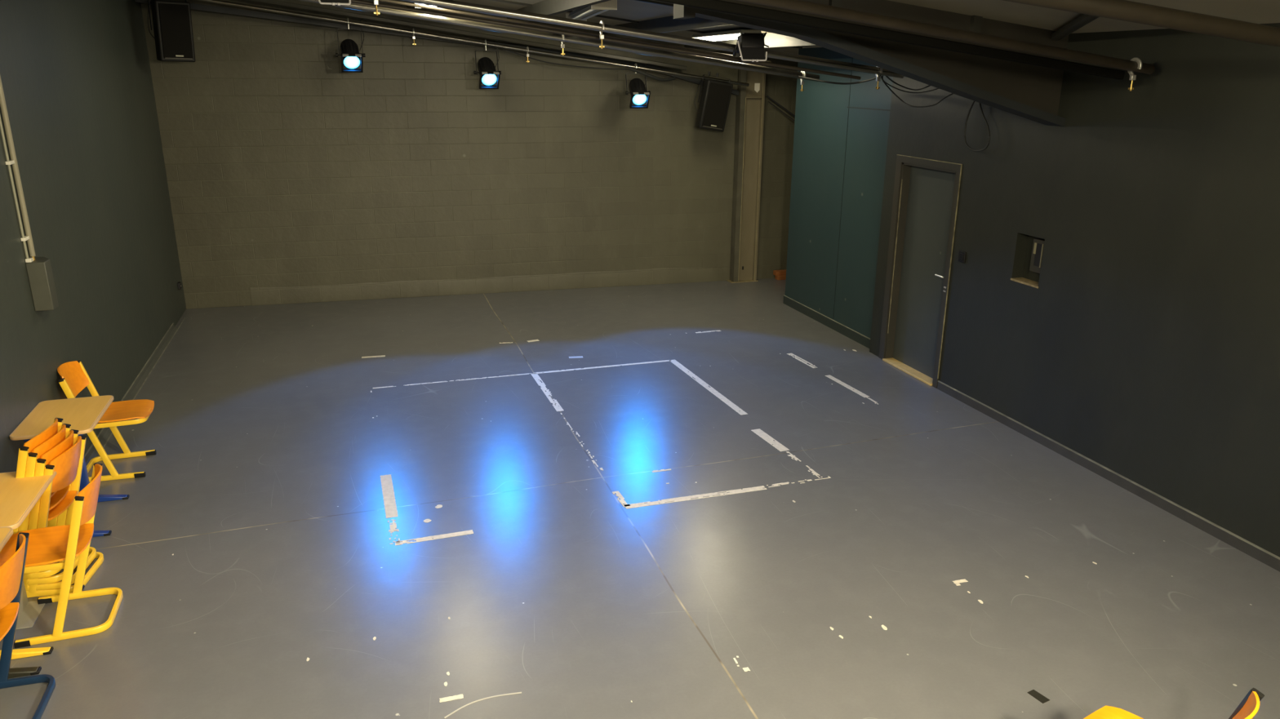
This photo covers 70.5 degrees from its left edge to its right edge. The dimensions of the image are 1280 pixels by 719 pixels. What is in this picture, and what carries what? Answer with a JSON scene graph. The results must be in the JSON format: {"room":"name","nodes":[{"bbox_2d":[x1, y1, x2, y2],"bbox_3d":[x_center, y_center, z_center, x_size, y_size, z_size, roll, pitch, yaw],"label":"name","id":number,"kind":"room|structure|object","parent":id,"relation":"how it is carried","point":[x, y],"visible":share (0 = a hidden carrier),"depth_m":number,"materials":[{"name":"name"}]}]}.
{"room":"drama rehearsal studio","nodes":[
{"label":"drama rehearsal studio","id":0,"kind":"room"},
{"bbox_2d":[0,0,186,473],"bbox_3d":[-3.451,-0.421,3.569,0.200,4.400,16.400,-5,18,-17],"label":"wall","id":1,"kind":"structure","parent":0,"point":[76,77],"depth_m":7.47,"materials":[{"name":"grey paint"}]},
{"bbox_2d":[0,115,28,258],"bbox_3d":[-4.109,-1.800,5.737,0.016,2.390,0.021,-5,18,-17],"label":"conduit","id":2,"kind":"object","parent":1,"relation":"attached to","point":[1,123],"visible":1,"depth_m":5.95,"materials":[{"name":"beige"}]},
{"bbox_2d":[0,75,35,260],"bbox_3d":[-4.117,-1.787,5.789,0.038,2.405,0.128,-5,18,-17],"label":"conduit","id":3,"kind":"object","parent":1,"relation":"attached to","point":[13,162],"visible":0.98,"depth_m":5.99,"materials":[{"name":"beige plastic"}]},
{"bbox_2d":[25,256,58,311],"bbox_3d":[-4.099,-0.536,6.234,0.115,0.360,0.220,-5,18,-17],"label":"junction box","id":4,"kind":"object","parent":1,"relation":"attached to","point":[39,271],"visible":1,"depth_m":6.15,"materials":[{"name":"grey paint"}]},
{"bbox_2d":[84,322,177,465],"bbox_3d":[-3.196,1.781,3.806,0.050,0.062,15.000,-5,18,-17],"label":"baseboard","id":5,"kind":"structure","parent":1,"relation":"attached to","point":[105,433],"depth_m":8.74,"materials":[{"name":"grey plastic"}]},
{"bbox_2d":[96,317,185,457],"bbox_3d":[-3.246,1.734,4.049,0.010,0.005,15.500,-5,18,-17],"label":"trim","id":6,"kind":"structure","parent":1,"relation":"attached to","point":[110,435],"depth_m":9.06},
{"bbox_2d":[177,281,182,289],"bbox_3d":[-5.644,-0.906,11.108,0.034,0.080,0.080,-5,18,-17],"label":"wall socket","id":7,"kind":"object","parent":1,"relation":"attached to","point":[179,284],"visible":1,"depth_m":11.08,"materials":[{"name":"black paint"}]},
{"bbox_2d":[247,0,686,70],"bbox_3d":[-2.458,-3.948,10.781,6.427,0.918,0.050,-5,18,-17],"label":"pipe","id":8,"kind":"object","parent":1,"relation":"attached to","point":[268,2],"visible":1,"depth_m":10.88,"materials":[{"name":"grey"}]},
{"bbox_2d":[197,0,749,86],"bbox_3d":[-2.025,-3.820,10.877,7.286,1.024,0.042,-5,18,-17],"label":"pipe","id":9,"kind":"object","parent":1,"relation":"attached to","point":[219,2],"visible":1,"depth_m":10.82,"materials":[{"name":"metal"}]},
{"bbox_2d":[147,0,195,62],"bbox_3d":[-5.133,-3.641,9.906,0.398,0.735,0.403,-14,23,-38],"label":"loudspeaker","id":10,"kind":"object","parent":9,"relation":"attached to","point":[173,37],"visible":1,"depth_m":9.79,"materials":[{"name":"black plastic"}]},
{"bbox_2d":[158,3,193,58],"bbox_3d":[-5.021,-3.551,9.805,0.300,0.555,0.016,-14,27,-41],"label":"grille","id":11,"kind":"object","parent":10,"relation":"attached to","point":[175,36],"depth_m":9.80,"materials":[{"name":"black"}]},
{"bbox_2d":[335,17,374,72],"bbox_3d":[-3.313,-3.619,10.427,0.368,0.599,0.497,4,18,12],"label":"lamp","id":12,"kind":"object","parent":9,"relation":"attached to","point":[350,55],"visible":1,"depth_m":10.40,"materials":[{"name":"metal"}]},
{"bbox_2d":[412,28,416,45],"bbox_3d":[-2.654,-3.802,10.675,0.060,0.192,0.092,-5,18,-17],"label":"clamp","id":13,"kind":"object","parent":9,"relation":"attached to","point":[413,36],"visible":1,"depth_m":10.66,"materials":[{"name":"silver metal"}]},
{"bbox_2d":[473,39,509,88],"bbox_3d":[-1.818,-3.564,10.937,0.362,0.570,0.497,4,18,12],"label":"lamp","id":14,"kind":"object","parent":9,"relation":"attached to","point":[487,72],"visible":1,"depth_m":10.91,"materials":[{"name":"metal"}]},
{"bbox_2d":[526,46,529,62],"bbox_3d":[-1.367,-3.743,11.118,0.060,0.192,0.092,-5,18,-17],"label":"clamp","id":15,"kind":"object","parent":9,"relation":"attached to","point":[527,47],"visible":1,"depth_m":11.11,"materials":[{"name":"silver metal"}]},
{"bbox_2d":[502,48,628,69],"bbox_3d":[-0.859,-3.747,11.306,1.702,0.235,0.014,-5,18,-17],"label":"cable","id":16,"kind":"object","parent":9,"relation":"hanging from","point":[503,48],"visible":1,"depth_m":11.30,"materials":[{"name":"black plastic"}]},
{"bbox_2d":[625,63,657,108],"bbox_3d":[0.019,-3.486,11.541,0.408,0.548,0.431,0,18,-1],"label":"lamp","id":17,"kind":"object","parent":9,"relation":"hanging from","point":[638,92],"visible":1,"depth_m":11.53,"materials":[{"name":"metal"}]},
{"bbox_2d":[628,66,675,81],"bbox_3d":[0.162,-3.664,11.629,0.631,0.179,0.072,-5,18,-17],"label":"cable","id":18,"kind":"object","parent":9,"relation":"hanging from","point":[636,70],"visible":1,"depth_m":11.61,"materials":[{"name":"black plastic"}]},
{"bbox_2d":[694,71,733,132],"bbox_3d":[0.961,-3.412,11.983,0.471,0.767,0.400,-4,18,-15],"label":"loudspeaker","id":19,"kind":"object","parent":9,"relation":"attached to","point":[715,97],"visible":0.94,"depth_m":11.84,"materials":[{"name":"black plastic"}]},
{"bbox_2d":[702,82,731,128],"bbox_3d":[1.002,-3.314,11.845,0.300,0.555,0.016,3,19,-21],"label":"grille","id":20,"kind":"object","parent":19,"relation":"attached to","point":[717,97],"depth_m":11.83,"materials":[{"name":"black"}]},
{"bbox_2d":[296,0,819,81],"bbox_3d":[-1.417,-3.105,8.444,6.929,0.959,0.068,-5,18,-17],"label":"pipe","id":21,"kind":"object","parent":1,"relation":"attached to","point":[513,30],"visible":0.76,"depth_m":8.70,"materials":[{"name":"metal"}]},
{"bbox_2d":[560,34,564,55],"bbox_3d":[-0.731,-3.031,8.694,0.060,0.217,0.118,-5,18,-17],"label":"clamp","id":22,"kind":"object","parent":21,"relation":"attached to","point":[562,46],"visible":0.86,"depth_m":8.69,"materials":[{"name":"silver metal"}]},
{"bbox_2d":[800,71,805,91],"bbox_3d":[1.719,-2.933,9.533,0.060,0.217,0.118,-5,18,-17],"label":"clamp","id":23,"kind":"object","parent":21,"relation":"attached to","point":[803,72],"visible":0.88,"depth_m":9.52,"materials":[{"name":"silver metal"}]},
{"bbox_2d":[798,75,881,84],"bbox_3d":[2.083,-2.709,8.762,0.490,0.103,1.658,-5,18,-17],"label":"cable","id":24,"kind":"object","parent":21,"relation":"hanging from","point":[802,77],"visible":0.86,"depth_m":9.18,"materials":[{"name":"black plastic"}]},
{"bbox_2d":[378,0,771,62],"bbox_3d":[-1.690,-3.236,8.444,6.423,0.855,0.028,-5,18,-17],"label":"cable conduit","id":25,"kind":"object","parent":1,"relation":"attached to","point":[384,1],"visible":0.81,"depth_m":8.70,"materials":[{"name":"metal"}]},
{"bbox_2d":[347,0,861,79],"bbox_3d":[-1.146,-2.553,6.839,6.423,0.815,0.028,-5,18,-17],"label":"cable conduit","id":26,"kind":"object","parent":1,"relation":"attached to","point":[359,2],"visible":1,"depth_m":7.09,"materials":[{"name":"metal"}]},
{"bbox_2d":[493,0,802,48],"bbox_3d":[-1.594,-3.829,9.585,7.380,0.926,0.040,-5,18,-17],"label":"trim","id":27,"kind":"structure","parent":1,"relation":"attached to","point":[504,1],"depth_m":10.01,"materials":[{"name":"metal"}]},
{"bbox_2d":[399,0,904,78],"bbox_3d":[-0.944,-2.589,6.785,6.787,0.891,0.060,-5,18,-17],"label":"pipe","id":28,"kind":"object","parent":1,"relation":"attached to","point":[454,4],"visible":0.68,"depth_m":7.07,"materials":[{"name":"metal"}]},
{"bbox_2d":[318,0,351,5],"bbox_3d":[-2.114,-2.581,6.306,0.334,0.234,0.292,-7,19,-22],"label":"light","id":29,"kind":"object","parent":28,"relation":"hanging from","point":[339,2],"visible":1,"depth_m":6.21,"materials":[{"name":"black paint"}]},
{"bbox_2d":[373,0,379,15],"bbox_3d":[-1.878,-2.574,6.481,0.060,0.209,0.110,-5,18,-17],"label":"clamp","id":30,"kind":"object","parent":28,"relation":"attached to","point":[375,2],"visible":1,"depth_m":6.49,"materials":[{"name":"silver metal"}]},
{"bbox_2d":[599,20,604,48],"bbox_3d":[-0.286,-2.520,7.023,0.060,0.209,0.110,-5,18,-17],"label":"clamp","id":31,"kind":"object","parent":28,"relation":"attached to","point":[601,35],"visible":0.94,"depth_m":7.02,"materials":[{"name":"silver metal"}]},
{"bbox_2d":[732,31,768,62],"bbox_3d":[0.917,-2.525,7.314,0.334,0.231,0.292,-3,18,-9],"label":"light","id":32,"kind":"object","parent":28,"relation":"hanging from","point":[750,46],"visible":1,"depth_m":7.21,"materials":[{"name":"black paint"}]},
{"bbox_2d":[875,66,883,89],"bbox_3d":[2.068,-2.440,7.825,0.060,0.209,0.110,-5,18,-17],"label":"clamp","id":33,"kind":"object","parent":28,"relation":"attached to","point":[877,77],"visible":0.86,"depth_m":7.82,"materials":[{"name":"silver metal"}]},
{"bbox_2d":[885,75,930,90],"bbox_3d":[2.357,-2.493,8.105,0.629,0.167,0.372,-5,18,-17],"label":"cable","id":34,"kind":"object","parent":33,"relation":"hanging from","point":[887,77],"visible":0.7,"depth_m":8.24,"materials":[{"name":"black plastic"}]},
{"bbox_2d":[880,75,939,93],"bbox_3d":[2.412,-2.489,8.151,0.715,0.181,0.479,-1,18,-5],"label":"cable","id":35,"kind":"object","parent":33,"relation":"hanging from","point":[881,76],"visible":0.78,"depth_m":8.31,"materials":[{"name":"black plastic"}]},
{"bbox_2d":[881,75,953,107],"bbox_3d":[2.497,-2.436,8.175,0.736,0.316,0.573,1,18,3],"label":"cable","id":36,"kind":"object","parent":28,"relation":"hanging from","point":[885,83],"visible":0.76,"depth_m":8.29,"materials":[{"name":"black plastic"}]},
{"bbox_2d":[655,0,1124,79],"bbox_3d":[-0.158,-2.029,4.934,7.127,0.934,0.050,-5,18,-17],"label":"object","id":37,"kind":"object","parent":1,"relation":"attached to","point":[714,5],"visible":1,"depth_m":5.49,"materials":[{"name":"black"}]},
{"bbox_2d":[735,0,1155,74],"bbox_3d":[-0.056,-2.070,4.878,7.298,0.978,0.064,-5,18,-17],"label":"pipe","id":38,"kind":"object","parent":1,"relation":"attached to","point":[801,6],"visible":1,"depth_m":5.52,"materials":[{"name":"metal"}]},
{"bbox_2d":[1127,57,1142,90],"bbox_3d":[3.295,-1.900,6.037,0.060,0.213,0.114,-5,18,-17],"label":"clamp","id":39,"kind":"object","parent":38,"relation":"attached to","point":[1132,77],"visible":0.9,"depth_m":6.03,"materials":[{"name":"silver metal"}]},
{"bbox_2d":[1003,0,1279,47],"bbox_3d":[0.483,-1.500,3.311,7.328,0.832,0.080,-5,18,-17],"label":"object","id":40,"kind":"object","parent":1,"relation":"attached to","point":[1121,10],"visible":1,"depth_m":3.88,"materials":[{"name":"metal"}]},
{"bbox_2d":[141,3,798,309],"bbox_3d":[-1.383,-3.097,12.055,9.080,4.400,0.662,-5,18,-17],"label":"wall","id":41,"kind":"structure","parent":0,"point":[285,167],"depth_m":11.74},
{"bbox_2d":[249,267,712,306],"bbox_3d":[-1.975,-1.032,12.418,6.258,0.235,0.022,-4,18,-14],"label":"baseboard","id":42,"kind":"structure","parent":41,"relation":"attached to","point":[398,289],"depth_m":12.35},
{"bbox_2d":[506,0,609,23],"bbox_3d":[0.656,-2.031,4.354,0.070,0.160,15.900,-5,18,-17],"label":"trim","id":43,"kind":"structure","parent":41,"relation":"attached to","point":[551,7],"depth_m":8.73,"materials":[{"name":"metal"}]},
{"bbox_2d":[602,0,840,37],"bbox_3d":[0.376,-3.373,9.060,0.070,0.160,6.400,-5,18,-17],"label":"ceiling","id":44,"kind":"structure","parent":41,"relation":"attached to","point":[667,24],"depth_m":9.11,"materials":[{"name":"metal"}]},
{"bbox_2d":[684,15,982,50],"bbox_3d":[1.472,-3.339,9.432,0.070,0.160,6.400,-5,18,-17],"label":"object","id":45,"kind":"structure","parent":41,"relation":"attached to","point":[771,39],"depth_m":9.32,"materials":[{"name":"translucent white glass"}]},
{"bbox_2d":[0,278,1279,718],"bbox_3d":[0.850,1.373,5.615,9.280,0.200,16.500,-5,18,-17],"label":"floor","id":46,"kind":"structure","parent":0,"point":[262,483],"depth_m":5.84,"materials":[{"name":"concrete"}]},
{"bbox_2d":[0,527,41,679],"bbox_3d":[-3.152,1.300,4.178,0.427,0.755,0.736,-5,18,-17],"label":"chair","id":47,"kind":"object","parent":46,"relation":"on","point":[6,533],"visible":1,"depth_m":4.51,"materials":[{"name":"orange wood"}]},
{"bbox_2d":[0,533,55,718],"bbox_3d":[-3.050,1.269,4.130,0.558,0.845,0.458,-5,18,-17],"label":"chair","id":48,"kind":"object","parent":46,"relation":"on","point":[11,572],"visible":1,"depth_m":4.27,"materials":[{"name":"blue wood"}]},
{"bbox_2d":[16,579,44,629],"bbox_3d":[-3.395,1.248,4.989,0.100,0.360,0.280,-5,18,-17],"label":"panel","id":49,"kind":"object","parent":46,"relation":"on","point":[28,611],"visible":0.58,"depth_m":5.06,"materials":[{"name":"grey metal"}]},
{"bbox_2d":[0,471,84,659],"bbox_3d":[-3.366,1.088,4.843,0.437,0.755,0.728,-5,18,-17],"label":"school desk","id":50,"kind":"object","parent":46,"relation":"on","point":[18,496],"visible":0.7,"depth_m":4.74,"materials":[{"name":"beige wood"}]},
{"bbox_2d":[0,463,123,648],"bbox_3d":[-3.147,1.029,4.886,0.558,0.845,0.458,-5,18,-18],"label":"chair","id":51,"kind":"object","parent":46,"relation":"on","point":[46,545],"visible":0.91,"depth_m":4.82,"materials":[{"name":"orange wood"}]},
{"bbox_2d":[28,435,104,596],"bbox_3d":[-3.511,0.898,5.289,0.558,0.845,0.458,-3,18,-9],"label":"chair","id":52,"kind":"object","parent":46,"relation":"on","point":[68,466],"visible":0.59,"depth_m":5.21,"materials":[{"name":"orange wood"}]},
{"bbox_2d":[23,429,97,591],"bbox_3d":[-3.543,0.862,5.267,0.558,0.845,0.458,-3,18,-9],"label":"chair","id":53,"kind":"object","parent":52,"relation":"on","point":[45,460],"visible":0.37,"depth_m":5.19,"materials":[{"name":"orange wood"}]},
{"bbox_2d":[17,423,79,585],"bbox_3d":[-3.576,0.826,5.245,0.558,0.845,0.458,-3,18,-9],"label":"chair","id":54,"kind":"object","parent":53,"relation":"on","point":[64,433],"visible":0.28,"depth_m":5.11,"materials":[{"name":"orange wood"}]},
{"bbox_2d":[12,417,65,579],"bbox_3d":[-3.608,0.790,5.223,0.558,0.845,0.458,-3,18,-9],"label":"chair","id":55,"kind":"object","parent":54,"relation":"on","point":[28,447],"visible":0.3,"depth_m":5.06,"materials":[{"name":"orange wood"}]},
{"bbox_2d":[8,395,129,537],"bbox_3d":[-3.742,0.719,5.999,0.448,0.755,0.678,-5,18,-17],"label":"school desk","id":56,"kind":"object","parent":46,"relation":"on","point":[83,414],"visible":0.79,"depth_m":5.91,"materials":[{"name":"beige wood"}]},
{"bbox_2d":[57,360,156,482],"bbox_3d":[-3.949,0.425,6.772,0.558,0.845,0.458,-5,18,-17],"label":"chair","id":57,"kind":"object","parent":46,"relation":"on","point":[74,378],"visible":0.74,"depth_m":6.73,"materials":[{"name":"yellow wood"}]},
{"bbox_2d":[361,355,385,358],"bbox_3d":[-2.832,-0.030,9.627,0.242,0.001,0.052,-4,18,-13],"label":"tape","id":58,"kind":"object","parent":46,"relation":"on","point":[381,355],"visible":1,"depth_m":9.61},
{"bbox_2d":[380,474,398,518],"bbox_3d":[-1.800,0.972,6.489,0.083,0.001,0.714,-5,18,-18],"label":"tape","id":59,"kind":"object","parent":46,"relation":"on","point":[389,502],"visible":1,"depth_m":6.46,"materials":[{"name":"plastic"}]},
{"bbox_2d":[387,519,399,544],"bbox_3d":[-1.626,1.134,5.982,0.068,0.001,0.347,-5,18,-17],"label":"tape","id":60,"kind":"object","parent":46,"relation":"on","point":[393,527],"visible":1,"depth_m":6.01,"materials":[{"name":"plastic"}]},
{"bbox_2d":[423,519,431,522],"bbox_3d":[-1.438,1.090,6.123,0.047,0.001,0.048,14,22,37],"label":"scrap","id":61,"kind":"object","parent":46,"relation":"on","point":[425,520],"visible":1,"depth_m":6.12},
{"bbox_2d":[394,529,473,545],"bbox_3d":[-1.340,1.161,5.904,0.504,0.001,0.053,-6,19,-18],"label":"tape","id":62,"kind":"object","parent":46,"relation":"on","point":[466,532],"visible":1,"depth_m":5.91,"materials":[{"name":"plastic"}]},
{"bbox_2d":[435,504,442,508],"bbox_3d":[-1.405,1.026,6.326,0.051,0.001,0.051,-5,18,-17],"label":"scrap","id":63,"kind":"object","parent":46,"relation":"on","point":[438,506],"visible":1,"depth_m":6.33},
{"bbox_2d":[439,694,463,702],"bbox_3d":[-0.914,1.643,4.391,0.116,0.001,0.033,-5,18,-17],"label":"tape","id":64,"kind":"object","parent":46,"relation":"on","point":[460,696],"visible":1,"depth_m":4.39,"materials":[{"name":"plastic"}]},
{"bbox_2d":[373,373,533,388],"bbox_3d":[-1.815,0.207,8.901,1.562,0.001,0.030,-5,18,-17],"label":"tape","id":65,"kind":"object","parent":46,"relation":"on","point":[528,373],"visible":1,"depth_m":8.92,"materials":[{"name":"plastic"}]},
{"bbox_2d":[444,692,521,718],"bbox_3d":[-0.759,1.652,4.365,0.389,0.001,0.052,-9,20,-27],"label":"tape","id":66,"kind":"object","parent":46,"relation":"on","point":[458,709],"depth_m":4.38,"materials":[{"name":"beige"}]},
{"bbox_2d":[527,339,539,342],"bbox_3d":[-1.206,-0.211,10.234,0.134,0.001,0.063,-9,20,-27],"label":"tape","id":67,"kind":"object","parent":46,"relation":"on","point":[533,340],"visible":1,"depth_m":10.23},
{"bbox_2d":[530,373,564,411],"bbox_3d":[-0.892,0.301,8.625,0.069,0.001,1.122,-5,19,-18],"label":"tape","id":68,"kind":"object","parent":46,"relation":"on","point":[535,376],"visible":1,"depth_m":8.59,"materials":[{"name":"plastic"}]},
{"bbox_2d":[568,355,582,358],"bbox_3d":[-0.683,-0.025,9.657,0.152,0.001,0.062,-2,18,-8],"label":"tape","id":69,"kind":"object","parent":46,"relation":"on","point":[576,357],"visible":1,"depth_m":9.66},
{"bbox_2d":[560,413,603,470],"bbox_3d":[-0.497,0.662,7.493,0.042,0.001,1.284,-5,18,-18],"label":"tape","id":70,"kind":"object","parent":46,"relation":"on","point":[576,433],"visible":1,"depth_m":7.29,"materials":[{"name":"plastic"}]},
{"bbox_2d":[533,360,670,373],"bbox_3d":[-0.373,0.074,9.350,1.473,0.001,0.046,-5,18,-17],"label":"tape","id":71,"kind":"object","parent":46,"relation":"on","point":[664,360],"visible":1,"depth_m":9.35,"materials":[{"name":"plastic"}]},
{"bbox_2d":[612,491,630,506],"bbox_3d":[-0.136,0.993,6.457,0.052,0.001,0.254,-6,19,-20],"label":"tape","id":72,"kind":"object","parent":46,"relation":"on","point":[621,500],"visible":1,"depth_m":6.46,"materials":[{"name":"plastic"}]},
{"bbox_2d":[652,468,671,472],"bbox_3d":[0.164,0.848,6.923,0.156,0.001,0.032,-5,18,-17],"label":"tape","id":73,"kind":"object","parent":46,"relation":"on","point":[660,470],"visible":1,"depth_m":6.92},
{"bbox_2d":[624,485,767,508],"bbox_3d":[0.407,0.985,6.494,1.075,0.001,0.066,-5,18,-17],"label":"tape","id":74,"kind":"object","parent":46,"relation":"on","point":[762,487],"visible":1,"depth_m":6.49,"materials":[{"name":"plastic"}]},
{"bbox_2d":[668,360,746,414],"bbox_3d":[0.633,0.247,8.827,0.074,0.001,1.703,-6,19,-19],"label":"tape","id":75,"kind":"object","parent":46,"relation":"on","point":[724,399],"visible":1,"depth_m":8.71,"materials":[{"name":"plastic"}]},
{"bbox_2d":[695,329,720,333],"bbox_3d":[0.800,-0.328,10.645,0.316,0.001,0.048,-5,18,-17],"label":"tape","id":76,"kind":"object","parent":46,"relation":"on","point":[719,330],"visible":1,"depth_m":10.64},
{"bbox_2d":[726,57,766,283],"bbox_3d":[1.507,-2.637,12.784,0.425,3.120,0.175,-5,18,-17],"label":"steel column","id":77,"kind":"structure","parent":46,"relation":"on","point":[750,100],"depth_m":12.77,"materials":[{"name":"metal"}]},
{"bbox_2d":[766,95,795,121],"bbox_3d":[2.022,-3.438,12.588,0.571,0.444,0.078,-5,18,-17],"label":"rod","id":78,"kind":"object","parent":77,"relation":"attached to","point":[767,96],"visible":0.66,"depth_m":12.54,"materials":[{"name":"grey metal"}]},
{"bbox_2d":[742,667,750,671],"bbox_3d":[0.542,1.581,4.618,0.032,0.001,0.033,-5,18,-17],"label":"tape","id":79,"kind":"object","parent":46,"relation":"on","point":[745,669],"visible":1,"depth_m":4.62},
{"bbox_2d":[751,428,789,451],"bbox_3d":[1.077,0.666,7.514,0.087,0.001,0.495,-7,19,-21],"label":"tape","id":80,"kind":"object","parent":46,"relation":"on","point":[761,433],"visible":1,"depth_m":7.50,"materials":[{"name":"plastic"}]},
{"bbox_2d":[773,269,786,279],"bbox_3d":[2.231,-1.263,13.421,0.510,0.125,0.130,-5,18,-17],"label":"wood block","id":81,"kind":"object","parent":46,"relation":"on","point":[780,274],"visible":0.62,"depth_m":13.33,"materials":[{"name":"wood"}]},
{"bbox_2d":[766,476,831,487],"bbox_3d":[1.187,0.911,6.743,0.522,0.001,0.055,-5,18,-17],"label":"tape","id":82,"kind":"object","parent":46,"relation":"on","point":[783,483],"visible":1,"depth_m":6.71,"materials":[{"name":"plastic"}]},
{"bbox_2d":[786,353,817,368],"bbox_3d":[1.718,0.010,9.597,0.068,0.001,0.539,-7,19,-21],"label":"tape","id":83,"kind":"object","parent":46,"relation":"on","point":[792,354],"visible":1,"depth_m":9.60,"materials":[{"name":"plastic"}]},
{"bbox_2d":[786,451,822,478],"bbox_3d":[1.266,0.816,7.048,0.055,0.001,0.518,-6,19,-19],"label":"tape","id":84,"kind":"object","parent":46,"relation":"on","point":[813,472],"visible":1,"depth_m":7.01,"materials":[{"name":"plastic"}]},
{"bbox_2d":[825,374,868,397],"bbox_3d":[2.013,0.257,8.826,0.064,0.001,0.689,-6,19,-20],"label":"tape","id":85,"kind":"object","parent":46,"relation":"on","point":[829,376],"visible":1,"depth_m":8.81,"materials":[{"name":"plastic"}]},
{"bbox_2d":[952,579,968,583],"bbox_3d":[1.919,1.331,5.434,0.092,0.001,0.032,-5,18,-17],"label":"tape","id":86,"kind":"object","parent":46,"relation":"on","point":[960,580],"visible":1,"depth_m":5.43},
{"bbox_2d":[1027,689,1049,703],"bbox_3d":[1.950,1.649,4.434,0.052,0.001,0.093,-9,20,-27],"label":"tape","id":87,"kind":"object","parent":46,"relation":"on","point":[1034,694],"visible":1,"depth_m":4.43,"materials":[{"name":"black"}]},
{"bbox_2d":[1084,688,1264,718],"bbox_3d":[1.899,1.536,3.395,0.458,0.845,0.558,-12,21,-34],"label":"chair","id":88,"kind":"object","parent":46,"relation":"on","point":[1248,708],"visible":1,"depth_m":3.28,"materials":[{"name":"yellow wood"}]},
{"bbox_2d":[785,47,893,337],"bbox_3d":[2.315,-1.994,10.475,0.120,3.300,2.250,-5,18,-17],"label":"wall partition","id":89,"kind":"structure","parent":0,"point":[821,109],"depth_m":10.43,"materials":[{"name":"green paint"}]},
{"bbox_2d":[782,295,870,348],"bbox_3d":[2.296,-0.473,10.963,0.134,0.105,2.264,-5,18,-17],"label":"baseboard","id":90,"kind":"structure","parent":89,"relation":"attached to","point":[856,337],"depth_m":10.86,"materials":[{"name":"grey"}]},
{"bbox_2d":[832,73,890,319],"bbox_3d":[2.444,-1.806,9.885,0.007,3.100,0.990,-5,18,-17],"label":"trim","id":91,"kind":"structure","parent":89,"relation":"attached to","point":[851,73],"depth_m":10.12,"materials":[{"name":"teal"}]},
{"bbox_2d":[456,0,1279,54],"bbox_3d":[0.890,-2.166,4.443,9.280,1.264,16.400,-5,18,-17],"label":"ceiling","id":92,"kind":"structure","parent":0,"point":[1257,11],"depth_m":6.19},
{"bbox_2d":[414,2,436,8],"bbox_3d":[-1.943,-3.457,8.488,0.220,0.214,1.624,-5,18,-17],"label":"light","id":93,"kind":"object","parent":92,"relation":"hanging from","point":[415,2],"visible":0.17,"depth_m":9.20,"materials":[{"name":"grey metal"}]},
{"bbox_2d":[135,0,738,95],"bbox_3d":[-2.124,-4.021,11.164,7.250,1.473,0.120,-5,18,-17],"label":"lighting truss","id":94,"kind":"object","parent":92,"relation":"attached to","point":[692,68],"visible":0.48,"depth_m":11.10,"materials":[{"name":"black metal"}]},
{"bbox_2d":[565,0,617,21],"bbox_3d":[-0.490,-3.361,8.668,0.220,0.143,2.024,-3,18,-10],"label":"light","id":95,"kind":"object","parent":92,"relation":"hanging from","point":[584,13],"visible":0.79,"depth_m":8.33,"materials":[{"name":"grey metal"}]},
{"bbox_2d":[635,0,673,6],"bbox_3d":[-0.965,-3.220,7.676,7.380,0.926,0.040,-5,18,-17],"label":"trim","id":96,"kind":"structure","parent":92,"relation":"attached to","point":[645,1],"depth_m":8.05,"materials":[{"name":"metal"}]},
{"bbox_2d":[691,28,761,40],"bbox_3d":[0.929,-3.561,9.953,0.260,0.102,1.424,-5,18,-17],"label":"light","id":97,"kind":"object","parent":92,"relation":"hanging from","point":[730,34],"visible":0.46,"depth_m":9.81,"materials":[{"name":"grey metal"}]},
{"bbox_2d":[673,0,1068,126],"bbox_3d":[-0.278,-2.239,5.740,7.350,1.548,0.200,-5,18,-17],"label":"rafter","id":98,"kind":"object","parent":92,"relation":"attached to","point":[1032,92],"visible":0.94,"depth_m":6.55,"materials":[{"name":"paint"}]},
{"bbox_2d":[1050,13,1099,40],"bbox_3d":[2.886,-2.216,5.960,0.070,0.170,1.887,5,18,14],"label":"brace","id":99,"kind":"object","parent":98,"relation":"attached to","point":[1082,20],"visible":0.64,"depth_m":6.04,"materials":[{"name":"metal"}]},
{"bbox_2d":[869,22,1279,557],"bbox_3d":[4.496,0.058,3.966,0.350,3.350,12.080,-5,18,-17],"label":"wall","id":100,"kind":"structure","parent":0,"point":[1146,346],"depth_m":6.42,"materials":[{"name":"paint"}]},
{"bbox_2d":[878,154,962,388],"bbox_3d":[2.786,-0.893,8.942,0.170,2.134,1.039,-5,18,-17],"label":"door","id":101,"kind":"structure","parent":100,"relation":"in","point":[926,195],"depth_m":9.03,"materials":[{"name":"paint"}]},
{"bbox_2d":[958,250,966,262],"bbox_3d":[2.928,-0.934,8.238,0.018,0.100,0.090,-5,18,-17],"label":"light switch","id":102,"kind":"object","parent":100,"relation":"attached to","point":[962,256],"visible":1,"depth_m":8.22,"materials":[{"name":"black plastic"}]},
{"bbox_2d":[964,100,990,151],"bbox_3d":[2.937,-2.064,7.780,0.095,0.543,0.354,-5,18,-17],"label":"hanging cable","id":103,"kind":"object","parent":100,"relation":"hanging from","point":[973,102],"visible":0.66,"depth_m":7.80,"materials":[{"name":"black plastic"}]},
{"bbox_2d":[1010,277,1038,288],"bbox_3d":[3.234,-0.637,7.520,0.116,0.016,0.330,-5,18,-17],"label":"trim","id":104,"kind":"structure","parent":100,"relation":"attached to","point":[1021,280],"depth_m":7.53,"materials":[{"name":"wood"}]},
{"bbox_2d":[1029,238,1044,273],"bbox_3d":[3.279,-0.844,7.414,0.056,0.270,0.170,-5,18,-17],"label":"box","id":105,"kind":"object","parent":100,"relation":"attached to","point":[1038,243],"visible":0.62,"depth_m":7.42,"materials":[{"name":"paint"}]},
{"bbox_2d":[937,380,1279,572],"bbox_3d":[4.472,1.788,3.927,0.012,0.075,10.620,-5,18,-17],"label":"baseboard","id":106,"kind":"structure","parent":100,"relation":"attached to","point":[1267,559],"depth_m":6.64,"materials":[{"name":"plastic"}]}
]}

